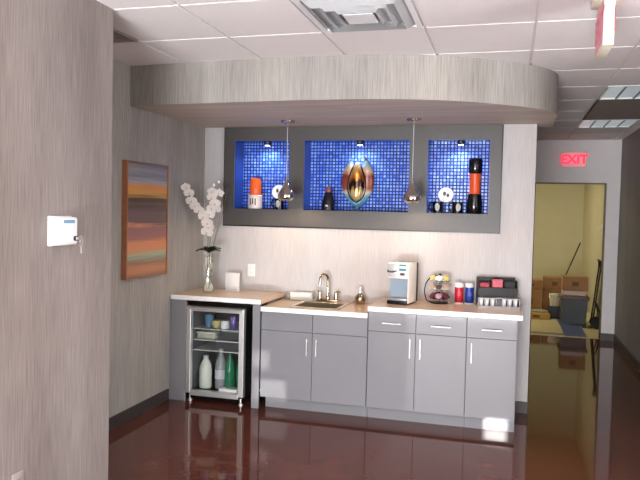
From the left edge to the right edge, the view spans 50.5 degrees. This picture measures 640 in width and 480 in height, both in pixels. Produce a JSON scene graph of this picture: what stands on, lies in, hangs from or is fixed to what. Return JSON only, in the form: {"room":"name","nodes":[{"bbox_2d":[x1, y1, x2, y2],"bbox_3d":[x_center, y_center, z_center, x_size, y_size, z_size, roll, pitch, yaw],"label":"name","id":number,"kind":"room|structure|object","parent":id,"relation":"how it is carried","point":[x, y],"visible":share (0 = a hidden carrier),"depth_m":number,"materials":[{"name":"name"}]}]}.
{"room":"office break room","nodes":[
{"label":"office break room","id":0,"kind":"room"},
{"bbox_2d":[0,0,113,479],"bbox_3d":[-2.502,0.204,0.557,0.890,2.726,6.860,2,2,15],"label":"wall","id":1,"kind":"structure","parent":0,"point":[56,56],"depth_m":3.27,"materials":[{"name":"grey paint"}]},
{"bbox_2d":[12,469,23,479],"bbox_3d":[-1.369,1.107,3.073,0.009,0.116,0.074,2,2,15],"label":"outlet plate","id":2,"kind":"object","parent":1,"relation":"attached to","point":[19,475],"visible":1,"depth_m":3.08,"materials":[{"name":"grey plastic"}]},
{"bbox_2d":[47,216,82,252],"bbox_3d":[-1.237,-0.025,3.299,0.066,0.185,0.190,2,2,15],"label":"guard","id":3,"kind":"object","parent":1,"relation":"attached to","point":[62,230],"visible":1,"depth_m":3.25,"materials":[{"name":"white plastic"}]},
{"bbox_2d":[109,59,204,417],"bbox_3d":[-1.011,-0.025,7.196,0.200,2.726,6.740,2,2,15],"label":"wall","id":4,"kind":"structure","parent":0,"point":[139,362],"depth_m":5.51,"materials":[{"name":"grey paint"}]},
{"bbox_2d":[109,388,168,430],"bbox_3d":[-1.579,1.367,4.929,0.010,0.100,1.980,2,2,15],"label":"baseboard","id":5,"kind":"structure","parent":4,"relation":"attached to","point":[117,420],"depth_m":5.38,"materials":[{"name":"grey rubber"}]},
{"bbox_2d":[121,160,168,279],"bbox_3d":[-1.381,-0.158,5.386,0.046,0.900,0.636,2,2,15],"label":"painting","id":6,"kind":"object","parent":4,"relation":"attached to","point":[144,218],"visible":1,"depth_m":5.33,"materials":[{"name":"multicoloured paint"}]},
{"bbox_2d":[130,54,557,127],"bbox_3d":[0.261,-1.139,5.424,3.124,0.299,1.600,2,2,15],"label":"soffit","id":7,"kind":"structure","parent":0,"point":[370,89],"depth_m":4.83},
{"bbox_2d":[278,120,294,200],"bbox_3d":[-0.282,-0.677,5.783,0.142,0.678,0.142,2,2,15],"label":"pendant light","id":8,"kind":"object","parent":7,"relation":"hanging from","point":[286,193],"visible":1,"depth_m":5.75,"materials":[{"name":"silver metal"}]},
{"bbox_2d":[403,118,420,202],"bbox_3d":[0.752,-0.641,5.496,0.142,0.678,0.142,2,2,15],"label":"pendant light","id":9,"kind":"object","parent":7,"relation":"hanging from","point":[411,195],"visible":1,"depth_m":5.46,"materials":[{"name":"silver metal"}]},
{"bbox_2d":[97,0,639,139],"bbox_3d":[1.382,-1.209,2.835,7.200,0.100,13.820,2,2,15],"label":"ceiling","id":10,"kind":"structure","parent":0,"point":[558,36],"depth_m":4.14,"materials":[{"name":"tile"}]},
{"bbox_2d":[113,28,137,42],"bbox_3d":[-1.476,-1.282,4.127,0.453,0.014,0.636,2,2,15],"label":"ceiling vent","id":11,"kind":"object","parent":10,"relation":"in","point":[118,37],"visible":0.13,"depth_m":4.30,"materials":[{"name":"beige metal"}]},
{"bbox_2d":[292,0,422,32],"bbox_3d":[0.221,-1.210,3.657,0.586,0.042,0.636,2,2,15],"label":"ceiling vent","id":12,"kind":"object","parent":10,"relation":"in","point":[338,15],"visible":1,"depth_m":3.63,"materials":[{"name":"white metal"}]},
{"bbox_2d":[591,0,619,58],"bbox_3d":[1.362,-1.037,3.241,0.120,0.276,0.334,2,2,15],"label":"exit sign","id":13,"kind":"object","parent":10,"relation":"hanging from","point":[606,15],"visible":1,"depth_m":3.13,"materials":[{"name":"beige plastic"}]},
{"bbox_2d":[577,119,639,127],"bbox_3d":[3.221,-1.308,7.617,0.586,0.016,0.636,2,2,15],"label":"recessed light","id":14,"kind":"object","parent":10,"relation":"in","point":[629,122],"visible":0.96,"depth_m":7.65,"materials":[{"name":"white plastic"}]},
{"bbox_2d":[582,99,639,119],"bbox_3d":[2.956,-1.278,6.663,0.586,0.014,1.296,2,2,15],"label":"ceiling panel","id":15,"kind":"object","parent":10,"relation":"in","point":[618,109],"visible":1,"depth_m":6.68,"materials":[{"name":"brown"}]},
{"bbox_2d":[598,85,639,99],"bbox_3d":[2.690,-1.245,5.710,0.586,0.016,0.636,2,2,15],"label":"recessed light","id":16,"kind":"object","parent":10,"relation":"in","point":[620,91],"visible":1,"depth_m":5.78,"materials":[{"name":"white plastic"}]},
{"bbox_2d":[203,124,536,401],"bbox_3d":[0.373,0.047,6.211,2.997,2.726,0.300,2,2,15],"label":"wall","id":17,"kind":"structure","parent":0,"point":[287,260],"depth_m":6.02,"materials":[{"name":"grey paint"}]},
{"bbox_2d":[247,264,254,276],"bbox_3d":[-0.642,0.282,6.341,0.074,0.116,0.009,2,2,15],"label":"outlet plate","id":18,"kind":"object","parent":17,"relation":"attached to","point":[251,267],"visible":1,"depth_m":6.34,"materials":[{"name":"white plastic"}]},
{"bbox_2d":[223,124,503,233],"bbox_3d":[0.339,-0.554,6.133,2.527,0.918,0.230,2,2,15],"label":"display niche","id":19,"kind":"object","parent":17,"relation":"attached to","point":[316,158],"visible":0.97,"depth_m":6.14,"materials":[{"name":"blue tile"}]},
{"bbox_2d":[248,178,261,208],"bbox_3d":[-0.608,-0.440,6.389,0.132,0.295,0.134,2,2,15],"label":"vase","id":20,"kind":"object","parent":19,"relation":"in","point":[254,197],"visible":0.97,"depth_m":6.34,"materials":[{"name":"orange ceramic"}]},
{"bbox_2d":[271,199,283,209],"bbox_3d":[-0.390,-0.335,6.319,0.113,0.100,0.084,4,3,45],"label":"mug","id":21,"kind":"object","parent":19,"relation":"in","point":[279,204],"visible":0.91,"depth_m":6.28,"materials":[{"name":"black"}]},
{"bbox_2d":[272,185,282,198],"bbox_3d":[-0.390,-0.404,6.393,0.132,0.232,0.060,2,2,15],"label":"plate","id":22,"kind":"object","parent":19,"relation":"in","point":[277,188],"visible":0.49,"depth_m":6.40,"materials":[{"name":"white ceramic"}]},
{"bbox_2d":[321,187,334,210],"bbox_3d":[0.076,-0.376,6.186,0.120,0.215,0.120,2,2,15],"label":"bottle","id":23,"kind":"object","parent":19,"relation":"in","point":[328,204],"visible":1,"depth_m":6.15,"materials":[{"name":"black glass"}]},
{"bbox_2d":[342,157,373,210],"bbox_3d":[0.336,-0.509,6.123,0.304,0.498,0.147,2,2,15],"label":"art glass","id":24,"kind":"object","parent":19,"relation":"on","point":[357,180],"visible":0.98,"depth_m":6.08,"materials":[{"name":"multicoloured glass"}]},
{"bbox_2d":[428,201,442,212],"bbox_3d":[1.015,-0.286,5.925,0.113,0.100,0.084,4,3,45],"label":"mug","id":25,"kind":"object","parent":19,"relation":"in","point":[437,205],"visible":0.94,"depth_m":5.88,"materials":[{"name":"black ceramic"}]},
{"bbox_2d":[438,188,452,212],"bbox_3d":[1.107,-0.349,5.978,0.132,0.227,0.060,2,2,15],"label":"plate","id":26,"kind":"object","parent":19,"relation":"in","point":[445,194],"visible":0.98,"depth_m":5.98,"materials":[{"name":"white ceramic"}]},
{"bbox_2d":[448,202,462,213],"bbox_3d":[1.176,-0.280,5.876,0.113,0.100,0.084,3,3,30],"label":"mug","id":27,"kind":"object","parent":19,"relation":"in","point":[457,206],"visible":0.96,"depth_m":5.84,"materials":[{"name":"black"}]},
{"bbox_2d":[457,141,464,144],"bbox_3d":[1.224,-0.840,5.883,0.067,0.030,0.067,2,2,23],"label":"puck light","id":28,"kind":"object","parent":19,"relation":"attached to","point":[458,142],"depth_m":5.86,"materials":[{"name":"white"}]},
{"bbox_2d":[466,158,482,213],"bbox_3d":[1.335,-0.461,5.848,0.132,0.472,0.132,2,2,15],"label":"vase","id":29,"kind":"object","parent":19,"relation":"on","point":[474,198],"visible":1,"depth_m":5.80,"materials":[{"name":"black"}]},
{"bbox_2d":[515,401,527,413],"bbox_3d":[1.696,1.413,5.727,0.107,0.100,0.010,2,2,15],"label":"baseboard","id":30,"kind":"structure","parent":17,"relation":"attached to","point":[520,407],"depth_m":5.72,"materials":[{"name":"grey rubber"}]},
{"bbox_2d":[108,303,639,479],"bbox_3d":[1.929,1.550,5.153,7.200,0.122,18.400,2,2,15],"label":"floor","id":31,"kind":"structure","parent":0,"point":[582,419],"depth_m":4.99,"materials":[{"name":"concrete"}]},
{"bbox_2d":[169,299,186,400],"bbox_3d":[-1.227,0.950,5.876,0.150,0.875,0.020,2,2,15],"label":"filler panel","id":32,"kind":"object","parent":31,"relation":"on","point":[178,312],"visible":1,"depth_m":5.87,"materials":[{"name":"grey laminate"}]},
{"bbox_2d":[170,287,284,304],"bbox_3d":[-0.808,0.494,6.063,0.828,0.038,0.644,2,2,15],"label":"countertop","id":33,"kind":"structure","parent":32,"relation":"on","point":[258,297],"depth_m":5.88,"materials":[{"name":"beige stone"}]},
{"bbox_2d":[203,254,214,290],"bbox_3d":[-0.997,0.298,6.071,0.100,0.345,0.100,2,2,15],"label":"glass vase","id":34,"kind":"object","parent":33,"relation":"on","point":[207,287],"visible":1,"depth_m":6.07,"materials":[{"name":"beige"}]},
{"bbox_2d":[181,180,227,285],"bbox_3d":[-1.044,-0.050,6.046,0.412,0.968,0.171,1,2,-17],"label":"orchid","id":35,"kind":"object","parent":34,"relation":"in","point":[214,206],"visible":1,"depth_m":6.01,"materials":[{"name":"white plant"}]},
{"bbox_2d":[225,272,239,291],"bbox_3d":[-0.802,0.384,6.222,0.130,0.170,0.044,2,2,22],"label":"card holder","id":36,"kind":"object","parent":33,"relation":"on","point":[232,280],"visible":1,"depth_m":6.20,"materials":[{"name":"white plastic"}]},
{"bbox_2d":[185,301,266,405],"bbox_3d":[-0.828,0.975,6.035,0.530,0.830,0.601,2,2,15],"label":"beverage cooler","id":37,"kind":"object","parent":31,"relation":"on","point":[238,342],"visible":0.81,"depth_m":5.86,"materials":[{"name":"silver metal"}]},
{"bbox_2d":[199,355,211,388],"bbox_3d":[-1.008,1.157,5.988,0.112,0.287,0.112,2,2,15],"label":"milk jug","id":38,"kind":"object","parent":37,"relation":"in","point":[205,370],"visible":1,"depth_m":5.95,"materials":[{"name":"white plastic"}]},
{"bbox_2d":[197,329,220,338],"bbox_3d":[-0.977,0.830,5.969,0.180,0.060,0.130,2,2,15],"label":"food container","id":39,"kind":"object","parent":37,"relation":"on","point":[205,334],"visible":0.98,"depth_m":5.92,"materials":[{"name":"grey plastic"}]},
{"bbox_2d":[204,314,213,326],"bbox_3d":[-0.974,0.708,5.964,0.084,0.110,0.084,2,2,15],"label":"tumbler","id":40,"kind":"object","parent":37,"relation":"on","point":[208,317],"visible":0.98,"depth_m":5.93,"materials":[{"name":"blue plastic"}]},
{"bbox_2d":[211,319,220,327],"bbox_3d":[-0.902,0.732,5.924,0.090,0.068,0.090,2,2,15],"label":"tub","id":41,"kind":"object","parent":37,"relation":"on","point":[216,323],"visible":0.98,"depth_m":5.89,"materials":[{"name":"beige plastic"}]},
{"bbox_2d":[193,340,238,353],"bbox_3d":[-0.819,0.953,6.064,0.458,0.008,0.458,2,2,15],"label":"wire shelf","id":42,"kind":"object","parent":37,"relation":"attached to","point":[204,344],"depth_m":6.08,"materials":[{"name":"silver metal"}]},
{"bbox_2d":[190,395,241,402],"bbox_3d":[-0.900,1.360,5.825,0.490,0.030,0.019,2,2,15],"label":"grille","id":43,"kind":"object","parent":37,"relation":"attached to","point":[209,397],"depth_m":5.79,"materials":[{"name":"black"}]},
{"bbox_2d":[194,331,238,342],"bbox_3d":[-0.817,0.864,6.061,0.458,0.008,0.458,2,2,15],"label":"wire shelf","id":44,"kind":"object","parent":37,"relation":"attached to","point":[229,333],"depth_m":6.01,"materials":[{"name":"silver metal"}]},
{"bbox_2d":[194,321,238,331],"bbox_3d":[-0.815,0.767,6.057,0.458,0.008,0.458,2,2,15],"label":"wire shelf","id":45,"kind":"object","parent":37,"relation":"attached to","point":[201,325],"depth_m":5.95,"materials":[{"name":"silver metal"}]},
{"bbox_2d":[215,348,225,388],"bbox_3d":[-0.872,1.129,5.970,0.103,0.352,0.103,2,2,15],"label":"water bottle","id":46,"kind":"object","parent":37,"relation":"in","point":[220,364],"visible":0.75,"depth_m":5.93,"materials":[{"name":"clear plastic"}]},
{"bbox_2d":[220,320,229,328],"bbox_3d":[-0.823,0.733,5.892,0.080,0.072,0.080,2,2,15],"label":"jar","id":47,"kind":"object","parent":37,"relation":"on","point":[225,324],"visible":1,"depth_m":5.86,"materials":[{"name":"white plastic"}]},
{"bbox_2d":[219,386,237,392],"bbox_3d":[-0.778,1.294,5.861,0.170,0.035,0.100,2,2,15],"label":"food tray","id":48,"kind":"object","parent":37,"relation":"in","point":[223,388],"visible":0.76,"depth_m":5.82,"materials":[{"name":"white plastic"}]},
{"bbox_2d":[224,353,234,386],"bbox_3d":[-0.786,1.143,5.926,0.092,0.332,0.092,2,2,15],"label":"bottle","id":49,"kind":"object","parent":37,"relation":"in","point":[229,381],"visible":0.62,"depth_m":5.89,"materials":[{"name":"green plastic"}]},
{"bbox_2d":[230,315,237,329],"bbox_3d":[-0.746,0.714,5.869,0.064,0.116,0.064,2,2,15],"label":"can","id":50,"kind":"object","parent":37,"relation":"on","point":[233,319],"visible":1,"depth_m":5.84,"materials":[{"name":"purple metal"}]},
{"bbox_2d":[236,361,237,386],"bbox_3d":[-0.693,1.143,5.963,0.092,0.332,0.092,1,2,-7],"label":"bottle","id":51,"kind":"object","parent":37,"relation":"in","point":[237,361],"visible":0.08,"depth_m":5.94,"materials":[{"name":"green plastic"}]},
{"bbox_2d":[251,304,260,407],"bbox_3d":[-0.536,0.974,5.685,0.065,0.875,0.020,2,2,15],"label":"filler panel","id":52,"kind":"object","parent":31,"relation":"on","point":[256,329],"visible":1,"depth_m":5.67,"materials":[{"name":"grey paint"}]},
{"bbox_2d":[260,311,368,416],"bbox_3d":[0.015,1.008,5.842,0.905,0.820,0.640,2,2,15],"label":"base cabinet","id":53,"kind":"object","parent":31,"relation":"on","point":[317,363],"visible":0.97,"depth_m":5.57,"materials":[{"name":"grey laminate"}]},
{"bbox_2d":[261,298,372,317],"bbox_3d":[0.027,0.579,5.834,0.905,0.038,0.644,2,2,15],"label":"countertop","id":54,"kind":"structure","parent":53,"relation":"on","point":[352,309],"depth_m":5.59,"materials":[{"name":"beige laminate"}]},
{"bbox_2d":[289,299,351,309],"bbox_3d":[0.016,0.635,5.874,0.418,0.167,0.541,2,2,15],"label":"sink","id":55,"kind":"object","parent":54,"relation":"in","point":[313,303],"visible":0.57,"depth_m":5.94,"materials":[{"name":"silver metal"}]},
{"bbox_2d":[312,273,340,301],"bbox_3d":[0.060,0.418,6.005,0.264,0.256,0.134,2,2,15],"label":"faucet","id":56,"kind":"object","parent":54,"relation":"on","point":[319,297],"visible":1,"depth_m":6.03,"materials":[{"name":"silver metal"}]},
{"bbox_2d":[355,287,365,303],"bbox_3d":[0.353,0.488,5.966,0.096,0.149,0.096,2,2,15],"label":"soap dispenser","id":57,"kind":"object","parent":54,"relation":"on","point":[359,298],"visible":1,"depth_m":5.94,"materials":[{"name":"silver metal"}]},
{"bbox_2d":[355,293,365,303],"bbox_3d":[0.353,0.512,5.967,0.096,0.100,0.096,2,2,15],"label":"bottle","id":58,"kind":"object","parent":57,"relation":"attached to","point":[359,298],"depth_m":5.93,"materials":[{"name":"gold metal"}]},
{"bbox_3d":[-0.186,0.505,6.138,0.270,0.075,0.090,2,2,15],"label":"tray","id":59,"kind":"object","parent":54,"relation":"on","visible":0},
{"bbox_2d":[290,292,312,299],"bbox_3d":[-0.165,0.506,6.132,0.199,0.065,0.072,2,2,15],"label":"towel stack","id":60,"kind":"object","parent":59,"relation":"in","point":[293,295],"visible":1,"depth_m":6.10,"materials":[{"name":"white"}]},
{"bbox_2d":[366,311,466,426],"bbox_3d":[0.826,1.008,5.616,0.771,0.876,0.640,2,2,15],"label":"base cabinet","id":61,"kind":"object","parent":31,"relation":"on","point":[416,363],"visible":0.95,"depth_m":5.34,"materials":[{"name":"grey paint"}]},
{"bbox_2d":[368,297,522,320],"bbox_3d":[1.037,0.557,5.552,1.185,0.038,0.644,2,2,15],"label":"countertop","id":62,"kind":"structure","parent":61,"relation":"on","point":[422,307],"depth_m":5.34,"materials":[{"name":"beige laminate"}]},
{"bbox_2d":[387,261,418,304],"bbox_3d":[0.685,0.354,5.654,0.188,0.345,0.287,3,3,27],"label":"coffee maker","id":63,"kind":"object","parent":62,"relation":"on","point":[403,275],"visible":1,"depth_m":5.58,"materials":[{"name":"white plastic"}]},
{"bbox_2d":[388,297,406,300],"bbox_3d":[0.642,0.485,5.585,0.162,0.024,0.049,3,3,27],"label":"drip tray","id":64,"kind":"object","parent":63,"relation":"on","point":[389,298],"depth_m":5.57,"materials":[{"name":"grey metal"}]},
{"bbox_2d":[424,273,450,303],"bbox_3d":[1.002,0.406,5.714,0.186,0.251,0.173,0,3,-27],"label":"pod carousel","id":65,"kind":"object","parent":62,"relation":"on","point":[439,301],"visible":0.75,"depth_m":5.71,"materials":[{"name":"black metal"}]},
{"bbox_2d":[430,275,436,281],"bbox_3d":[0.954,0.323,5.689,0.059,0.059,0.054,1,2,-4],"label":"pod","id":66,"kind":"object","parent":65,"relation":"on","point":[432,276],"visible":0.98,"depth_m":5.68,"materials":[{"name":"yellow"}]},
{"bbox_2d":[435,293,441,299],"bbox_3d":[0.986,0.475,5.662,0.054,0.059,0.059,1,2,-1],"label":"pod","id":67,"kind":"object","parent":65,"relation":"on","point":[438,295],"visible":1,"depth_m":5.65,"materials":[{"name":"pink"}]},
{"bbox_2d":[435,284,441,290],"bbox_3d":[0.988,0.400,5.659,0.054,0.059,0.059,1,2,-1],"label":"pod","id":68,"kind":"object","parent":65,"relation":"on","point":[438,287],"visible":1,"depth_m":5.64,"materials":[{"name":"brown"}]},
{"bbox_2d":[436,275,441,281],"bbox_3d":[0.990,0.325,5.656,0.054,0.059,0.059,1,2,-1],"label":"pod","id":69,"kind":"object","parent":65,"relation":"on","point":[438,278],"visible":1,"depth_m":5.64,"materials":[{"name":"white plastic"}]},
{"bbox_2d":[442,284,448,289],"bbox_3d":[1.042,0.401,5.665,0.059,0.059,0.054,3,3,38],"label":"pod","id":70,"kind":"object","parent":65,"relation":"on","point":[445,286],"visible":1,"depth_m":5.65,"materials":[{"name":"white"}]},
{"bbox_2d":[454,282,463,303],"bbox_3d":[1.170,0.446,5.712,0.074,0.178,0.074,2,2,15],"label":"canister","id":71,"kind":"object","parent":62,"relation":"on","point":[458,299],"visible":1,"depth_m":5.68,"materials":[{"name":"red"}]},
{"bbox_2d":[465,283,473,303],"bbox_3d":[1.256,0.449,5.708,0.074,0.178,0.074,2,2,15],"label":"canister","id":72,"kind":"object","parent":62,"relation":"on","point":[469,287],"visible":1,"depth_m":5.68,"materials":[{"name":"blue"}]},
{"bbox_2d":[476,276,519,309],"bbox_3d":[1.452,0.431,5.556,0.328,0.235,0.227,2,2,6],"label":"organizer","id":73,"kind":"object","parent":62,"relation":"on","point":[489,292],"visible":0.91,"depth_m":5.53,"materials":[{"name":"black plastic"}]},
{"bbox_2d":[479,282,488,286],"bbox_3d":[1.350,0.443,5.592,0.080,0.185,0.045,2,2,6],"label":"box","id":74,"kind":"object","parent":73,"relation":"in","point":[481,284],"visible":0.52,"depth_m":5.57,"materials":[{"name":"cardboard"}]},
{"bbox_2d":[491,279,502,287],"bbox_3d":[1.454,0.431,5.580,0.085,0.215,0.050,2,2,7],"label":"box","id":75,"kind":"object","parent":73,"relation":"in","point":[496,283],"visible":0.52,"depth_m":5.55,"materials":[{"name":"cardboard"}]},
{"bbox_2d":[496,299,500,305],"bbox_3d":[1.442,0.512,5.488,0.036,0.060,0.060,2,2,7],"label":"bundle","id":76,"kind":"object","parent":73,"relation":"in","point":[498,301],"visible":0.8,"depth_m":5.46,"materials":[{"name":"grey paper"}]},
{"bbox_2d":[477,296,519,309],"bbox_3d":[1.442,0.508,5.489,0.328,0.085,0.086,2,2,6],"label":"tray","id":77,"kind":"object","parent":73,"relation":"on","point":[512,298],"depth_m":5.46,"materials":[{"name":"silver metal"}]},
{"bbox_2d":[504,281,514,287],"bbox_3d":[1.554,0.442,5.569,0.085,0.200,0.045,2,2,6],"label":"box","id":78,"kind":"object","parent":73,"relation":"in","point":[508,284],"visible":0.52,"depth_m":5.54,"materials":[{"name":"black plastic"}]},
{"bbox_2d":[464,317,517,431],"bbox_3d":[1.380,1.027,5.463,0.374,0.876,0.640,2,2,15],"label":"base cabinet","id":79,"kind":"object","parent":31,"relation":"on","point":[491,349],"visible":0.95,"depth_m":5.19,"materials":[{"name":"grey paint"}]},
{"bbox_2d":[531,290,541,308],"bbox_3d":[3.735,1.060,12.085,0.385,0.392,0.351,2,2,15],"label":"cardboard box","id":80,"kind":"object","parent":31,"relation":"on","point":[536,294],"visible":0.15,"depth_m":11.88,"materials":[{"name":"brown cardboard"}]},
{"bbox_2d":[532,278,542,289],"bbox_3d":[3.755,0.780,12.075,0.370,0.170,0.321,2,2,15],"label":"cardboard box","id":81,"kind":"object","parent":80,"relation":"on","point":[536,283],"visible":0.4,"depth_m":11.90,"materials":[{"name":"brown cardboard"}]},
{"bbox_2d":[531,311,549,319],"bbox_3d":[3.546,1.234,11.245,0.440,0.102,0.381,2,2,7],"label":"cardboard box","id":82,"kind":"object","parent":31,"relation":"on","point":[534,315],"visible":0.6,"depth_m":11.05,"materials":[{"name":"brown cardboard"}]},
{"bbox_2d":[531,309,547,311],"bbox_3d":[3.638,1.173,11.270,0.300,0.020,0.300,2,2,15],"label":"round lid","id":83,"kind":"object","parent":82,"relation":"on","point":[533,310],"visible":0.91,"depth_m":11.22,"materials":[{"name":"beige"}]},
{"bbox_2d":[541,288,561,309],"bbox_3d":[4.206,1.071,12.213,0.395,0.382,0.351,2,2,15],"label":"cardboard box","id":84,"kind":"object","parent":31,"relation":"on","point":[545,292],"visible":0.27,"depth_m":12.08,"materials":[{"name":"brown cardboard"}]},
{"bbox_2d":[543,276,561,289],"bbox_3d":[4.210,0.770,12.197,0.380,0.220,0.321,2,2,15],"label":"cardboard box","id":85,"kind":"object","parent":84,"relation":"on","point":[549,282],"visible":0.65,"depth_m":12.06,"materials":[{"name":"brown cardboard"}]},
{"bbox_2d":[548,305,559,318],"bbox_3d":[3.885,1.192,11.264,0.170,0.200,0.200,2,2,15],"label":"crate","id":86,"kind":"object","parent":31,"relation":"on","point":[554,311],"visible":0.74,"depth_m":11.17,"materials":[{"name":"grey plastic"}]},
{"bbox_2d":[549,293,559,305],"bbox_3d":[3.888,0.991,11.251,0.180,0.200,0.184,2,2,15],"label":"bucket","id":87,"kind":"object","parent":86,"relation":"on","point":[554,297],"visible":0.88,"depth_m":11.19,"materials":[{"name":"beige plastic"}]},
{"bbox_2d":[565,238,582,274],"bbox_3d":[4.622,0.610,12.643,0.858,1.289,0.195,0,3,-26],"label":"broom","id":88,"kind":"object","parent":31,"relation":"on","point":[581,238],"visible":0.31,"depth_m":12.76,"materials":[{"name":"brown"}]},
{"bbox_2d":[559,293,589,324],"bbox_3d":[4.043,1.095,10.832,0.430,0.435,0.480,2,2,15],"label":"storage bin","id":89,"kind":"object","parent":31,"relation":"on","point":[573,309],"visible":0.94,"depth_m":10.63,"materials":[{"name":"grey plastic"}]},
{"bbox_2d":[561,290,585,295],"bbox_3d":[4.053,0.838,10.852,0.340,0.075,0.320,2,2,15],"label":"foam packing","id":90,"kind":"object","parent":89,"relation":"on","point":[569,293],"visible":0.76,"depth_m":10.70,"materials":[{"name":"grey"}]},
{"bbox_2d":[561,275,588,291],"bbox_3d":[4.066,0.688,10.843,0.380,0.224,0.321,2,2,15],"label":"cardboard box","id":91,"kind":"object","parent":90,"relation":"on","point":[568,282],"visible":1,"depth_m":10.70,"materials":[{"name":"brown cardboard"}]},
{"bbox_2d":[581,259,600,328],"bbox_3d":[4.147,0.810,10.337,0.275,1.047,0.320,2,2,15],"label":"hand truck","id":92,"kind":"object","parent":31,"relation":"on","point":[594,321],"visible":0.92,"depth_m":10.25,"materials":[{"name":"black metal"}]},
{"bbox_2d":[532,184,584,287],"bbox_3d":[3.980,-0.183,13.871,2.980,2.750,0.200,2,2,15],"label":"wall","id":93,"kind":"structure","parent":0,"point":[559,208],"depth_m":13.55,"materials":[{"name":"beige paint"}]},
{"bbox_2d":[535,140,621,335],"bbox_3d":[2.014,-0.057,9.811,4.230,2.726,0.120,2,2,15],"label":"wall","id":94,"kind":"structure","parent":0,"point":[603,162],"depth_m":9.24,"materials":[{"name":"grey paint"}]},
{"bbox_2d":[530,182,606,339],"bbox_3d":[3.433,0.282,9.428,0.930,2.147,0.128,2,2,15],"label":"door frame","id":95,"kind":"structure","parent":94,"relation":"in","point":[605,188],"depth_m":9.31,"materials":[{"name":"brown paint"}]},
{"bbox_2d":[561,152,587,167],"bbox_3d":[3.481,-1.096,9.280,0.347,0.220,0.049,2,2,15],"label":"exit sign","id":96,"kind":"object","parent":94,"relation":"attached to","point":[568,159],"visible":1,"depth_m":9.26,"materials":[{"name":"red plastic"}]},
{"bbox_2d":[598,332,612,340],"bbox_3d":[3.926,1.323,9.321,0.171,0.100,0.132,2,2,15],"label":"baseboard","id":97,"kind":"structure","parent":94,"relation":"attached to","point":[603,336],"depth_m":9.26,"materials":[{"name":"grey rubber"}]},
{"bbox_2d":[581,128,639,361],"bbox_3d":[3.910,0.033,8.393,0.215,2.750,10.400,2,2,15],"label":"wall","id":98,"kind":"structure","parent":0,"point":[627,305],"depth_m":8.67,"materials":[{"name":"grey paint"}]},
{"bbox_2d":[613,334,639,371],"bbox_3d":[3.194,1.423,6.348,0.010,0.100,5.988,2,2,15],"label":"baseboard","id":99,"kind":"structure","parent":98,"relation":"attached to","point":[628,354],"depth_m":8.14,"materials":[{"name":"grey rubber"}]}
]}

